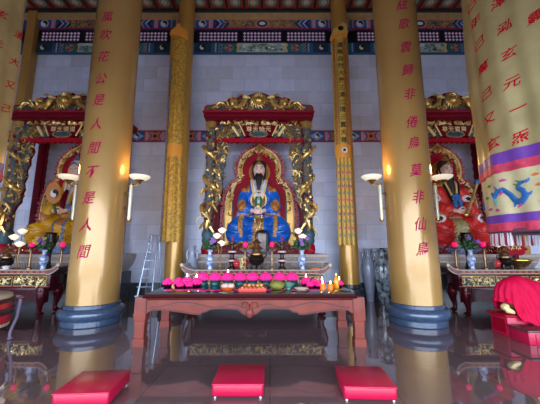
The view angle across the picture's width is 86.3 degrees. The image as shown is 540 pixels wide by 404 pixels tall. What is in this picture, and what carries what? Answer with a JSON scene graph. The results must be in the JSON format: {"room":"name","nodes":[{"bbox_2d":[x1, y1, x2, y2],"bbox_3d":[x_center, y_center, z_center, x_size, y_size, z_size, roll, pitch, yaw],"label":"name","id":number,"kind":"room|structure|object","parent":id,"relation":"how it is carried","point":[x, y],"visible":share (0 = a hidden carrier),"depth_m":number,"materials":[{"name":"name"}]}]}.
{"room":"house of worship","nodes":[
{"label":"house of worship","id":0,"kind":"room"},
{"bbox_2d":[0,10,38,227],"bbox_3d":[-9.050,-2.026,10.299,0.320,10.650,0.300,0,-9,0],"label":"pillar","id":1,"kind":"structure","parent":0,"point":[25,85],"depth_m":10.69,"materials":[{"name":"gold metal"}]},
{"bbox_2d":[25,0,461,10],"bbox_3d":[0.000,-8.414,4.888,26.000,0.240,13.400,0,-9,0],"label":"ceiling","id":2,"kind":"structure","parent":0,"point":[39,5],"depth_m":10.83,"materials":[{"name":"red"}]},
{"bbox_2d":[0,0,26,182],"bbox_3d":[-6.091,-3.660,5.584,2.098,8.910,2.131,5,-10,-28],"label":"banner","id":3,"kind":"object","parent":2,"relation":"hanging from","point":[12,12],"visible":1,"depth_m":5.67,"materials":[{"name":"gold fabric"}]},
{"bbox_2d":[461,0,539,245],"bbox_3d":[4.949,-3.660,5.584,2.098,8.910,2.131,5,-10,-28],"label":"banner","id":4,"kind":"object","parent":2,"relation":"hanging from","point":[502,37],"visible":1,"depth_m":4.89,"materials":[{"name":"beige fabric"}]},
{"bbox_2d":[0,300,539,403],"bbox_3d":[0.000,2.329,3.172,26.000,0.200,13.400,0,-9,0],"label":"floor","id":5,"kind":"structure","parent":0,"point":[466,361],"depth_m":4.57,"materials":[{"name":"tile"}]},
{"bbox_2d":[0,290,24,339],"bbox_3d":[-5.500,2.109,5.152,1.397,0.860,1.397,-2,-9,11],"label":"drum","id":6,"kind":"object","parent":5,"relation":"on","point":[7,307],"visible":1,"depth_m":5.39,"materials":[{"name":"red"}]},
{"bbox_2d":[0,263,68,315],"bbox_3d":[-7.210,2.278,7.669,3.694,1.320,0.875,0,-9,0],"label":"altar table","id":7,"kind":"object","parent":5,"relation":"on","point":[35,284],"visible":0.98,"depth_m":7.54,"materials":[{"name":"red wood"}]},
{"bbox_2d":[0,266,10,269],"bbox_3d":[-6.880,1.718,7.509,0.280,0.097,0.275,0,-9,0],"label":"cup","id":8,"kind":"object","parent":7,"relation":"on","point":[3,267],"visible":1,"depth_m":7.45,"materials":[{"name":"white ceramic"}]},
{"bbox_2d":[0,243,14,268],"bbox_3d":[-7.095,1.458,7.769,0.338,0.703,0.338,-9,-12,43],"label":"incense burner","id":9,"kind":"object","parent":7,"relation":"on","point":[6,259],"visible":0.85,"depth_m":7.70,"materials":[{"name":"brown metal"}]},
{"bbox_2d":[0,256,14,265],"bbox_3d":[-7.095,1.583,7.748,0.336,0.282,0.336,-9,-13,44],"label":"bowl","id":10,"kind":"object","parent":7,"relation":"on","point":[4,260],"depth_m":7.65,"materials":[{"name":"brown metal"}]},
{"bbox_2d":[9,228,27,268],"bbox_3d":[-7.009,1.279,7.960,0.453,1.105,0.238,0,-9,0],"label":"lamp","id":11,"kind":"object","parent":7,"relation":"on","point":[19,244],"visible":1,"depth_m":7.95,"materials":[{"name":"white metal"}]},
{"bbox_2d":[26,242,34,268],"bbox_3d":[-6.504,1.449,7.824,0.129,0.726,0.129,0,-9,0],"label":"candlestick","id":12,"kind":"object","parent":7,"relation":"on","point":[31,244],"visible":0.88,"depth_m":7.81,"materials":[{"name":"brown metal"}]},
{"bbox_2d":[32,236,53,268],"bbox_3d":[-6.191,1.378,7.874,0.435,0.883,0.385,0,-9,0],"label":"flower vase","id":13,"kind":"object","parent":7,"relation":"on","point":[44,258],"visible":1,"depth_m":7.81,"materials":[{"name":"white ceramic"}]},
{"bbox_2d":[44,232,58,268],"bbox_3d":[-6.182,1.357,8.078,0.337,0.989,0.319,-8,-12,42],"label":"urn","id":14,"kind":"object","parent":7,"relation":"on","point":[53,237],"visible":0.65,"depth_m":8.03,"materials":[{"name":"black paint"}]},
{"bbox_2d":[60,242,65,262],"bbox_3d":[-5.665,1.449,7.824,0.129,0.726,0.129,0,-9,0],"label":"candlestick","id":15,"kind":"object","parent":7,"relation":"on","point":[62,244],"visible":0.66,"depth_m":7.82,"materials":[{"name":"brown metal"}]},
{"bbox_2d":[0,91,137,307],"bbox_3d":[-6.560,-0.182,9.290,4.070,6.690,1.610,0,-9,0],"label":"shrine","id":16,"kind":"object","parent":5,"relation":"on","point":[59,119],"visible":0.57,"depth_m":9.12,"materials":[{"name":"gold metal"}]},
{"bbox_2d":[23,153,79,253],"bbox_3d":[-6.422,-0.035,9.168,2.050,3.318,1.338,0,-9,3],"label":"seated statue","id":17,"kind":"object","parent":16,"relation":"on","point":[55,216],"visible":0.43,"depth_m":8.74,"materials":[{"name":"gold"}]},
{"bbox_2d":[35,143,81,222],"bbox_3d":[-6.560,-0.239,9.789,2.676,3.920,0.182,0,-9,0],"label":"board","id":18,"kind":"object","parent":16,"relation":"on","point":[63,164],"visible":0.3,"depth_m":9.90,"materials":[{"name":"red"}]},
{"bbox_2d":[51,370,130,403],"bbox_3d":[-2.050,2.172,3.360,0.600,0.170,0.585,1,-9,-3],"label":"cushion","id":19,"kind":"object","parent":5,"relation":"on","point":[88,387],"visible":1,"depth_m":3.21,"materials":[{"name":"red leather"}]},
{"bbox_2d":[55,0,142,328],"bbox_3d":[-4.157,-2.468,7.534,1.399,10.650,1.399,0,-9,0],"label":"pillar","id":20,"kind":"structure","parent":5,"relation":"on","point":[92,294],"depth_m":6.86,"materials":[{"name":"gold metal"}]},
{"bbox_2d":[57,174,77,221],"bbox_3d":[-5.028,-0.090,7.166,0.535,1.158,0.498,7,-12,-39],"label":"lamp","id":21,"kind":"object","parent":20,"relation":"attached to","point":[69,178],"visible":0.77,"depth_m":7.11,"materials":[{"name":"white glass"}]},
{"bbox_2d":[123,174,150,221],"bbox_3d":[-3.286,-0.093,7.142,0.535,1.158,0.498,7,-12,-39],"label":"lamp","id":22,"kind":"object","parent":20,"relation":"attached to","point":[139,178],"visible":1,"depth_m":7.12,"materials":[{"name":"white glass"}]},
{"bbox_2d":[134,235,160,296],"bbox_3d":[-3.800,2.108,9.154,0.584,2.136,0.799,0,-9,0],"label":"step ladder","id":23,"kind":"object","parent":5,"relation":"on","point":[150,236],"visible":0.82,"depth_m":9.12,"materials":[{"name":"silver metal"}]},
{"bbox_2d":[161,0,194,287],"bbox_3d":[-3.030,-2.113,9.755,0.840,10.650,0.840,0,-9,0],"label":"pillar","id":24,"kind":"structure","parent":5,"relation":"on","point":[174,251],"depth_m":9.57,"materials":[{"name":"gold metal"}]},
{"bbox_2d":[159,23,187,242],"bbox_3d":[-3.100,-2.455,9.417,0.720,7.500,0.256,0,-9,0],"label":"banner","id":25,"kind":"object","parent":24,"relation":"hanging from","point":[171,209],"visible":1,"depth_m":9.29,"materials":[{"name":"gold metal"}]},
{"bbox_2d":[170,23,187,39],"bbox_3d":[-3.130,-5.912,9.967,0.580,0.500,0.220,0,-9,0],"label":"hood","id":26,"kind":"object","parent":25,"relation":"attached to","point":[178,31],"depth_m":9.85,"materials":[{"name":"orange"}]},
{"bbox_2d":[185,246,197,276],"bbox_3d":[-2.220,2.126,8.111,0.338,1.760,0.338,-5,-10,28],"label":"floor vase","id":27,"kind":"object","parent":5,"relation":"on","point":[192,260],"visible":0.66,"depth_m":8.15,"materials":[{"name":"grey ceramic"}]},
{"bbox_2d":[212,364,264,398],"bbox_3d":[-0.370,2.205,3.567,0.600,0.170,0.585,0,-9,0],"label":"cushion","id":28,"kind":"object","parent":5,"relation":"on","point":[230,380],"visible":1,"depth_m":3.34,"materials":[{"name":"red leather"}]},
{"bbox_2d":[132,284,366,346],"bbox_3d":[-0.360,2.192,5.767,4.086,0.890,1.489,0,-9,0],"label":"table","id":29,"kind":"object","parent":5,"relation":"on","point":[198,300],"visible":0.95,"depth_m":5.12,"materials":[{"name":"red"}]},
{"bbox_2d":[162,278,172,285],"bbox_3d":[-2.221,1.733,6.255,0.222,0.171,0.223,-4,-10,22],"label":"candle","id":30,"kind":"object","parent":29,"relation":"on","point":[167,282],"visible":0.98,"depth_m":6.18,"materials":[{"name":"pink wax"}]},
{"bbox_2d":[173,277,181,285],"bbox_3d":[-1.991,1.732,6.276,0.232,0.179,0.233,-4,-10,22],"label":"candle","id":31,"kind":"object","parent":29,"relation":"on","point":[178,279],"visible":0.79,"depth_m":6.20,"materials":[{"name":"pink wax"}]},
{"bbox_2d":[181,274,191,286],"bbox_3d":[-1.802,1.678,6.234,0.261,0.272,0.262,-4,-10,22],"label":"candle","id":32,"kind":"object","parent":29,"relation":"on","point":[186,279],"visible":0.77,"depth_m":6.15,"materials":[{"name":"pink wax"}]},
{"bbox_2d":[191,274,201,286],"bbox_3d":[-1.591,1.685,6.232,0.242,0.259,0.243,-4,-10,22],"label":"candle","id":33,"kind":"object","parent":29,"relation":"on","point":[196,281],"visible":0.95,"depth_m":6.14,"materials":[{"name":"pink wax"}]},
{"bbox_2d":[197,272,208,285],"bbox_3d":[-1.485,1.701,6.392,0.291,0.276,0.291,3,-10,-18],"label":"candle","id":34,"kind":"object","parent":29,"relation":"on","point":[204,277],"visible":0.91,"depth_m":6.30,"materials":[{"name":"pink wax"}]},
{"bbox_2d":[209,272,221,285],"bbox_3d":[-1.215,1.701,6.392,0.291,0.276,0.291,3,-10,-18],"label":"candle","id":35,"kind":"object","parent":29,"relation":"on","point":[215,277],"visible":1,"depth_m":6.29,"materials":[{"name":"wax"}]},
{"bbox_2d":[221,271,233,283],"bbox_3d":[-0.935,1.667,6.397,0.291,0.345,0.291,3,-10,-18],"label":"candle","id":36,"kind":"object","parent":29,"relation":"on","point":[227,277],"visible":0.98,"depth_m":6.30,"materials":[{"name":"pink wax"}]},
{"bbox_2d":[234,272,245,285],"bbox_3d":[-0.660,1.701,6.392,0.291,0.276,0.291,3,-10,-18],"label":"candle","id":37,"kind":"object","parent":29,"relation":"on","point":[240,278],"visible":0.98,"depth_m":6.29,"materials":[{"name":"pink wax"}]},
{"bbox_2d":[238,286,266,291],"bbox_3d":[-0.330,1.670,5.526,0.540,0.065,0.320,0,-9,0],"label":"fruit tray","id":38,"kind":"object","parent":29,"relation":"on","point":[239,288],"visible":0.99,"depth_m":5.37,"materials":[{"name":"red"}]},
{"bbox_2d":[246,272,258,285],"bbox_3d":[-0.385,1.701,6.392,0.291,0.276,0.291,3,-10,-18],"label":"candle","id":39,"kind":"object","parent":29,"relation":"on","point":[252,277],"visible":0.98,"depth_m":6.30,"materials":[{"name":"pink wax"}]},
{"bbox_2d":[259,272,271,285],"bbox_3d":[-0.095,1.701,6.392,0.291,0.276,0.291,3,-10,-18],"label":"candle","id":40,"kind":"object","parent":29,"relation":"on","point":[265,278],"visible":0.98,"depth_m":6.29,"materials":[{"name":"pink wax"}]},
{"bbox_2d":[266,280,284,289],"bbox_3d":[0.105,1.635,5.673,0.370,0.180,0.220,0,-9,0],"label":"melon","id":41,"kind":"object","parent":29,"relation":"on","point":[277,285],"visible":1,"depth_m":5.60,"materials":[{"name":"green plant"}]},
{"bbox_2d":[273,272,285,282],"bbox_3d":[0.215,1.701,6.392,0.291,0.276,0.291,3,-10,-18],"label":"candle","id":42,"kind":"object","parent":29,"relation":"on","point":[280,276],"visible":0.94,"depth_m":6.30,"materials":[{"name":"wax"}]},
{"bbox_2d":[284,281,292,288],"bbox_3d":[0.370,1.669,5.789,0.200,0.150,0.200,0,-9,0],"label":"bowl","id":43,"kind":"object","parent":29,"relation":"on","point":[288,284],"visible":0.94,"depth_m":5.73,"materials":[{"name":"green ceramic"}]},
{"bbox_2d":[286,272,298,285],"bbox_3d":[0.490,1.701,6.392,0.291,0.276,0.291,3,-10,-18],"label":"candle","id":44,"kind":"object","parent":29,"relation":"on","point":[293,277],"visible":0.97,"depth_m":6.30,"materials":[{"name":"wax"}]},
{"bbox_2d":[295,287,307,289],"bbox_3d":[0.620,1.710,5.681,0.288,0.035,0.209,0,-9,0],"label":"dish","id":45,"kind":"object","parent":29,"relation":"on","point":[296,288],"visible":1,"depth_m":5.62,"materials":[{"name":"beige ceramic"}]},
{"bbox_2d":[300,275,310,285],"bbox_3d":[0.789,1.697,6.311,0.242,0.259,0.243,-4,-10,22],"label":"candle","id":46,"kind":"object","parent":29,"relation":"on","point":[305,280],"visible":0.91,"depth_m":6.23,"materials":[{"name":"pink wax"}]},
{"bbox_2d":[306,282,313,287],"bbox_3d":[0.839,1.719,6.004,0.155,0.119,0.155,-4,-10,22],"label":"candle","id":47,"kind":"object","parent":29,"relation":"on","point":[309,284],"visible":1,"depth_m":5.95,"materials":[{"name":"pink wax"}]},
{"bbox_2d":[311,278,317,286],"bbox_3d":[0.959,1.725,6.185,0.213,0.164,0.214,-4,-10,22],"label":"candle","id":48,"kind":"object","parent":29,"relation":"on","point":[314,281],"visible":0.67,"depth_m":6.12,"materials":[{"name":"pink wax"}]},
{"bbox_2d":[320,280,325,289],"bbox_3d":[1.050,1.645,5.732,0.120,0.180,0.120,0,-9,0],"label":"candle cup","id":49,"kind":"object","parent":29,"relation":"on","point":[322,286],"visible":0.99,"depth_m":5.69,"materials":[{"name":"orange glass"}]},
{"bbox_2d":[333,273,338,287],"bbox_3d":[1.360,1.611,5.920,0.110,0.305,0.108,0,-9,0],"label":"oil bottle","id":50,"kind":"object","parent":29,"relation":"on","point":[336,280],"visible":0.95,"depth_m":5.87,"materials":[{"name":"orange"}]},
{"bbox_2d":[180,262,331,315],"bbox_3d":[-0.360,2.261,7.560,3.874,1.320,0.655,0,-9,0],"label":"altar table","id":51,"kind":"object","parent":5,"relation":"on","point":[187,268],"visible":0.16,"depth_m":7.33,"materials":[{"name":"red wood"}]},
{"bbox_2d":[202,237,219,268],"bbox_3d":[-1.578,1.376,7.741,0.472,0.844,0.377,0,-9,0],"label":"flower vase","id":52,"kind":"object","parent":51,"relation":"on","point":[208,244],"visible":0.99,"depth_m":7.66,"materials":[{"name":"white ceramic"}]},
{"bbox_2d":[213,227,226,268],"bbox_3d":[-1.403,1.269,7.962,0.378,1.126,0.238,0,-9,0],"label":"lamp","id":53,"kind":"object","parent":51,"relation":"on","point":[221,230],"visible":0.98,"depth_m":7.94,"materials":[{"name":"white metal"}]},
{"bbox_2d":[227,237,235,268],"bbox_3d":[-1.021,1.375,7.782,0.236,0.860,0.236,0,-9,0],"label":"candle stand","id":54,"kind":"object","parent":51,"relation":"on","point":[231,251],"visible":0.87,"depth_m":7.71,"materials":[{"name":"brown metal"}]},
{"bbox_2d":[233,260,239,269],"bbox_3d":[-0.871,1.642,7.521,0.190,0.250,0.102,0,-9,0],"label":"flower ornament","id":55,"kind":"object","parent":51,"relation":"on","point":[235,261],"visible":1,"depth_m":7.49,"materials":[{"name":"red paint"}]},
{"bbox_2d":[239,257,245,269],"bbox_3d":[-0.730,1.607,7.582,0.183,0.339,0.102,0,-9,0],"label":"vase","id":56,"kind":"object","parent":51,"relation":"on","point":[241,260],"visible":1,"depth_m":7.55,"materials":[{"name":"beige ceramic"}]},
{"bbox_2d":[243,242,247,268],"bbox_3d":[-0.677,1.449,7.824,0.129,0.726,0.129,0,-9,0],"label":"candlestick","id":57,"kind":"object","parent":51,"relation":"on","point":[245,244],"visible":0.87,"depth_m":7.81,"materials":[{"name":"brown metal"}]},
{"bbox_2d":[246,236,266,268],"bbox_3d":[-0.365,1.372,7.837,0.431,0.898,0.431,-9,-12,43],"label":"incense burner","id":58,"kind":"object","parent":51,"relation":"on","point":[256,258],"visible":0.97,"depth_m":7.70,"materials":[{"name":"brown metal"}]},
{"bbox_2d":[246,252,266,265],"bbox_3d":[-0.365,1.532,7.811,0.430,0.360,0.430,9,-13,-44],"label":"bowl","id":59,"kind":"object","parent":51,"relation":"on","point":[256,258],"depth_m":7.67,"materials":[{"name":"brown metal"}]},
{"bbox_2d":[270,242,273,268],"bbox_3d":[0.054,1.449,7.824,0.129,0.726,0.129,0,-9,0],"label":"candlestick","id":60,"kind":"object","parent":51,"relation":"on","point":[271,243],"visible":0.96,"depth_m":7.81,"materials":[{"name":"brown metal"}]},
{"bbox_2d":[278,237,285,268],"bbox_3d":[0.323,1.375,7.782,0.236,0.860,0.236,0,-9,0],"label":"candle stand","id":61,"kind":"object","parent":51,"relation":"on","point":[281,260],"visible":0.95,"depth_m":7.70,"materials":[{"name":"brown metal"}]},
{"bbox_2d":[294,228,305,268],"bbox_3d":[0.855,1.282,8.014,0.356,1.115,0.238,0,-9,0],"label":"lamp","id":62,"kind":"object","parent":51,"relation":"on","point":[298,231],"visible":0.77,"depth_m":8.01,"materials":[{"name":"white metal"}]},
{"bbox_2d":[290,236,310,268],"bbox_3d":[0.831,1.359,7.723,0.574,0.873,0.393,0,-9,0],"label":"flower vase","id":63,"kind":"object","parent":51,"relation":"on","point":[300,244],"visible":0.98,"depth_m":7.68,"materials":[{"name":"blue ceramic"}]},
{"bbox_2d":[188,91,327,268],"bbox_3d":[-0.360,-0.182,9.290,4.070,6.690,1.610,0,-9,0],"label":"shrine","id":64,"kind":"object","parent":5,"relation":"on","point":[258,118],"visible":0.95,"depth_m":9.10,"materials":[{"name":"gold wood"}]},
{"bbox_2d":[226,153,290,253],"bbox_3d":[-0.360,-0.027,9.218,2.047,3.318,1.238,0,-9,0],"label":"seated statue","id":65,"kind":"object","parent":64,"relation":"on","point":[258,205],"visible":0.89,"depth_m":8.84,"materials":[{"name":"blue"}]},
{"bbox_2d":[219,143,298,244],"bbox_3d":[-0.360,-0.239,9.789,2.676,3.920,0.182,0,-9,0],"label":"board","id":66,"kind":"object","parent":64,"relation":"on","point":[275,170],"visible":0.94,"depth_m":9.81,"materials":[{"name":"red"}]},
{"bbox_2d":[255,229,268,253],"bbox_3d":[-0.240,1.174,8.521,0.400,0.730,0.120,0,-9,0],"label":"tablet","id":67,"kind":"object","parent":64,"relation":"on","point":[263,238],"visible":0.73,"depth_m":8.52,"materials":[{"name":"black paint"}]},
{"bbox_2d":[330,0,363,296],"bbox_3d":[2.500,-2.113,9.755,0.840,10.650,0.840,0,-9,0],"label":"pillar","id":68,"kind":"structure","parent":5,"relation":"on","point":[348,255],"depth_m":9.07,"materials":[{"name":"gold metal"}]},
{"bbox_2d":[330,22,355,245],"bbox_3d":[2.370,-2.406,9.407,0.580,7.600,0.260,0,-9,0],"label":"banner","id":69,"kind":"object","parent":68,"relation":"hanging from","point":[343,154],"visible":1,"depth_m":9.34,"materials":[{"name":"gold fabric"}]},
{"bbox_2d":[330,22,347,40],"bbox_3d":[2.370,-5.876,9.941,0.580,0.580,0.220,0,-9,0],"label":"hood","id":70,"kind":"object","parent":69,"relation":"attached to","point":[340,32],"depth_m":9.85,"materials":[{"name":"fabric"}]},
{"bbox_2d":[335,366,397,401],"bbox_3d":[1.140,2.194,3.498,0.600,0.170,0.585,0,-9,3],"label":"cushion","id":71,"kind":"object","parent":5,"relation":"on","point":[355,382],"visible":1,"depth_m":3.29,"materials":[{"name":"red leather"}]},
{"bbox_2d":[361,249,374,301],"bbox_3d":[3.250,2.379,9.443,0.438,1.680,0.438,-5,-10,28],"label":"floor vase","id":72,"kind":"object","parent":5,"relation":"on","point":[367,264],"visible":0.91,"depth_m":9.29,"materials":[{"name":"grey ceramic"}]},
{"bbox_2d":[373,248,389,303],"bbox_3d":[3.560,2.314,9.099,0.546,1.700,0.540,0,-9,0],"label":"floor vase","id":73,"kind":"object","parent":5,"relation":"on","point":[380,266],"visible":0.89,"depth_m":8.91,"materials":[{"name":"grey ceramic"}]},
{"bbox_2d":[372,0,451,328],"bbox_3d":[3.436,-2.468,7.534,1.399,10.650,1.399,0,-9,0],"label":"pillar","id":74,"kind":"structure","parent":5,"relation":"on","point":[416,293],"depth_m":6.84,"materials":[{"name":"gold metal"}]},
{"bbox_2d":[361,174,386,221],"bbox_3d":[2.565,-0.090,7.166,0.535,1.158,0.498,7,-12,-39],"label":"lamp","id":75,"kind":"object","parent":74,"relation":"attached to","point":[371,178],"visible":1,"depth_m":7.12,"materials":[{"name":"white glass"}]},
{"bbox_2d":[432,174,453,221],"bbox_3d":[4.307,-0.093,7.142,0.535,1.158,0.498,7,-12,-39],"label":"lamp","id":76,"kind":"object","parent":74,"relation":"attached to","point":[441,178],"visible":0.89,"depth_m":7.11,"materials":[{"name":"white glass"}]},
{"bbox_2d":[385,91,539,307],"bbox_3d":[5.840,-0.182,9.290,4.070,6.690,1.610,0,-9,0],"label":"shrine","id":77,"kind":"object","parent":5,"relation":"on","point":[448,115],"visible":0.23,"depth_m":9.12,"materials":[{"name":"red wood"}]},
{"bbox_2d":[429,143,483,219],"bbox_3d":[5.840,-0.239,9.789,2.676,3.920,0.182,0,-9,0],"label":"board","id":78,"kind":"object","parent":77,"relation":"on","point":[437,151],"visible":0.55,"depth_m":9.92,"materials":[{"name":"red"}]},
{"bbox_2d":[433,153,492,253],"bbox_3d":[5.841,-0.029,9.211,2.075,3.318,1.298,0,-9,0],"label":"seated statue","id":79,"kind":"object","parent":77,"relation":"on","point":[458,212],"visible":0.7,"depth_m":8.80,"materials":[{"name":"red"}]},
{"bbox_2d":[440,263,539,315],"bbox_3d":[6.390,2.278,7.669,3.794,1.320,0.875,0,-9,0],"label":"altar table","id":80,"kind":"object","parent":5,"relation":"on","point":[477,284],"visible":0.64,"depth_m":7.54,"materials":[{"name":"red wood"}]},
{"bbox_2d":[452,242,459,268],"bbox_3d":[5.042,1.449,7.824,0.129,0.726,0.129,0,-9,0],"label":"candlestick","id":81,"kind":"object","parent":80,"relation":"on","point":[454,244],"visible":0.89,"depth_m":7.81,"materials":[{"name":"brown metal"}]},
{"bbox_2d":[458,232,473,268],"bbox_3d":[5.535,1.357,8.078,0.337,0.989,0.319,-8,-12,42],"label":"urn","id":82,"kind":"object","parent":80,"relation":"on","point":[464,235],"visible":0.49,"depth_m":8.05,"materials":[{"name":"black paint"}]},
{"bbox_2d":[459,236,479,268],"bbox_3d":[5.494,1.377,7.877,0.435,0.886,0.392,0,-9,0],"label":"flower vase","id":83,"kind":"object","parent":80,"relation":"on","point":[467,244],"visible":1,"depth_m":7.82,"materials":[{"name":"green plant"}]},
{"bbox_2d":[480,242,488,268],"bbox_3d":[5.827,1.449,7.824,0.129,0.726,0.129,0,-9,0],"label":"candlestick","id":84,"kind":"object","parent":80,"relation":"on","point":[483,244],"visible":0.91,"depth_m":7.81,"materials":[{"name":"brown metal"}]},
{"bbox_2d":[494,260,500,269],"bbox_3d":[5.977,1.650,7.574,0.190,0.250,0.102,0,-9,0],"label":"flower ornament","id":85,"kind":"object","parent":80,"relation":"on","point":[498,264],"visible":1,"depth_m":7.54,"materials":[{"name":"red paint"}]},
{"bbox_2d":[496,246,512,268],"bbox_3d":[6.321,1.449,7.770,0.347,0.722,0.347,-9,-12,43],"label":"incense burner","id":86,"kind":"object","parent":80,"relation":"on","point":[505,259],"visible":0.87,"depth_m":7.67,"materials":[{"name":"brown metal"}]},
{"bbox_2d":[505,245,527,267],"bbox_3d":[6.987,1.516,8.185,0.710,0.708,0.084,0,-9,0],"label":"plaque","id":87,"kind":"object","parent":80,"relation":"on","point":[516,251],"visible":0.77,"depth_m":8.19,"materials":[{"name":"red"}]},
{"bbox_2d":[512,259,533,269],"bbox_3d":[6.719,1.667,7.735,0.563,0.269,0.563,0,-9,0],"label":"bronze bowl","id":88,"kind":"object","parent":80,"relation":"on","point":[518,263],"visible":0.75,"depth_m":7.58,"materials":[{"name":"gold metal"}]},
{"bbox_2d":[486,310,531,336],"bbox_3d":[5.410,2.442,5.808,1.700,0.410,0.520,0,-9,0],"label":"base cabinet","id":89,"kind":"object","parent":5,"relation":"on","point":[500,319],"visible":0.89,"depth_m":5.71,"materials":[{"name":"red paint"}]},
{"bbox_2d":[500,302,515,313],"bbox_3d":[5.115,1.971,5.875,1.083,0.540,0.413,1,-9,-7],"label":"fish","id":90,"kind":"object","parent":89,"relation":"on","point":[507,307],"visible":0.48,"depth_m":5.68,"materials":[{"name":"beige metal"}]},
{"bbox_2d":[492,275,539,325],"bbox_3d":[5.332,1.962,5.824,1.541,0.911,0.696,0,-9,0],"label":"cloth","id":91,"kind":"object","parent":89,"relation":"on","point":[523,293],"visible":0.95,"depth_m":5.69,"materials":[{"name":"red"}]},
{"bbox_2d":[507,324,539,344],"bbox_3d":[5.400,2.442,5.301,1.680,0.250,0.460,0,-9,0],"label":"bench","id":92,"kind":"object","parent":5,"relation":"on","point":[529,334],"visible":1,"depth_m":5.25,"materials":[{"name":"red paint"}]},
{"bbox_2d":[0,55,539,282],"bbox_3d":[0.000,-2.258,10.589,26.000,11.200,0.200,0,-9,0],"label":"wall","id":93,"kind":"structure","parent":0,"point":[306,79],"depth_m":10.60,"materials":[{"name":"stone"}]},
{"bbox_2d":[37,30,82,41],"bbox_3d":[-8.040,-6.350,11.090,1.700,0.510,0.100,0,-9,0],"label":"window","id":94,"kind":"structure","parent":93,"relation":"in","point":[43,35],"depth_m":11.06,"materials":[{"name":"black"}]},
{"bbox_2d":[82,30,93,41],"bbox_3d":[-6.360,-6.350,11.090,1.700,0.510,0.100,0,-9,0],"label":"window","id":95,"kind":"structure","parent":93,"relation":"in","point":[88,35],"depth_m":11.06,"materials":[{"name":"black"}]},
{"bbox_2d":[140,30,170,41],"bbox_3d":[-4.680,-6.350,11.090,1.700,0.510,0.100,0,-9,0],"label":"window","id":96,"kind":"structure","parent":93,"relation":"in","point":[145,35],"depth_m":11.07,"materials":[{"name":"black"}]},
{"bbox_2d":[22,31,353,41],"bbox_3d":[0.000,-6.340,11.122,26.000,0.550,0.035,0,-9,0],"label":"trim","id":97,"kind":"structure","parent":93,"relation":"attached to","point":[350,35],"depth_m":11.11,"materials":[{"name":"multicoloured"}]},
{"bbox_2d":[8,130,380,141],"bbox_3d":[0.000,-2.397,10.479,26.000,0.440,0.061,0,-9,0],"label":"trim","id":98,"kind":"structure","parent":93,"relation":"attached to","point":[142,135],"depth_m":10.48,"materials":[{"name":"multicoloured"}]},
{"bbox_2d":[196,30,240,41],"bbox_3d":[-1.980,-6.350,11.090,1.700,0.510,0.100,0,-9,0],"label":"window","id":99,"kind":"structure","parent":93,"relation":"in","point":[201,35],"depth_m":11.07,"materials":[{"name":"black"}]},
{"bbox_2d":[20,42,464,54],"bbox_3d":[-0.300,-5.864,10.995,30.300,0.450,0.134,0,-9,0],"label":"trim","id":100,"kind":"structure","parent":93,"relation":"attached to","point":[43,48],"depth_m":10.96,"materials":[{"name":"teal"}]},
{"bbox_2d":[23,20,462,30],"bbox_3d":[-0.300,-6.852,11.133,30.300,0.524,0.174,0,-9,0],"label":"trim","id":101,"kind":"structure","parent":93,"relation":"attached to","point":[352,25],"depth_m":11.06,"materials":[{"name":"blue"}]},
{"bbox_2d":[24,11,462,19],"bbox_3d":[0.000,-7.154,11.128,26.000,0.280,0.280,0,-9,0],"label":"trim","id":102,"kind":"structure","parent":93,"relation":"attached to","point":[42,15],"depth_m":11.02,"materials":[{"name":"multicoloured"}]},
{"bbox_2d":[129,283,378,299],"bbox_3d":[0.000,2.980,9.620,26.000,0.550,0.060,0,-9,0],"label":"baseboard","id":103,"kind":"structure","parent":93,"relation":"attached to","point":[133,286],"depth_m":9.60,"materials":[{"name":"stone"}]},
{"bbox_2d":[240,30,283,41],"bbox_3d":[-0.300,-6.350,11.090,1.700,0.510,0.100,0,-9,0],"label":"window","id":104,"kind":"structure","parent":93,"relation":"in","point":[246,35],"depth_m":11.07,"materials":[{"name":"black"}]},
{"bbox_2d":[284,30,327,41],"bbox_3d":[1.380,-6.350,11.090,1.700,0.510,0.100,0,-9,0],"label":"window","id":105,"kind":"structure","parent":93,"relation":"in","point":[289,35],"depth_m":11.07,"materials":[{"name":"black"}]},
{"bbox_2d":[354,30,374,41],"bbox_3d":[4.080,-6.350,11.090,1.700,0.510,0.100,0,-9,0],"label":"window","id":106,"kind":"structure","parent":93,"relation":"in","point":[359,35],"depth_m":11.06,"materials":[{"name":"black"}]},
{"bbox_2d":[418,30,442,41],"bbox_3d":[5.760,-6.350,11.090,1.700,0.510,0.100,0,-9,0],"label":"window","id":107,"kind":"structure","parent":93,"relation":"in","point":[424,35],"depth_m":11.07,"materials":[{"name":"black"}]},
{"bbox_2d":[442,30,463,41],"bbox_3d":[7.440,-6.350,11.090,1.700,0.510,0.100,0,-9,0],"label":"window","id":108,"kind":"structure","parent":93,"relation":"in","point":[448,35],"depth_m":11.07,"materials":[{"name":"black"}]},
{"bbox_2d":[520,235,530,253],"bbox_3d":[8.500,-2.026,10.299,0.320,10.650,0.300,0,-9,0],"label":"trim","id":109,"kind":"structure","parent":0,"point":[528,251],"depth_m":9.59,"materials":[{"name":"beige fabric"}]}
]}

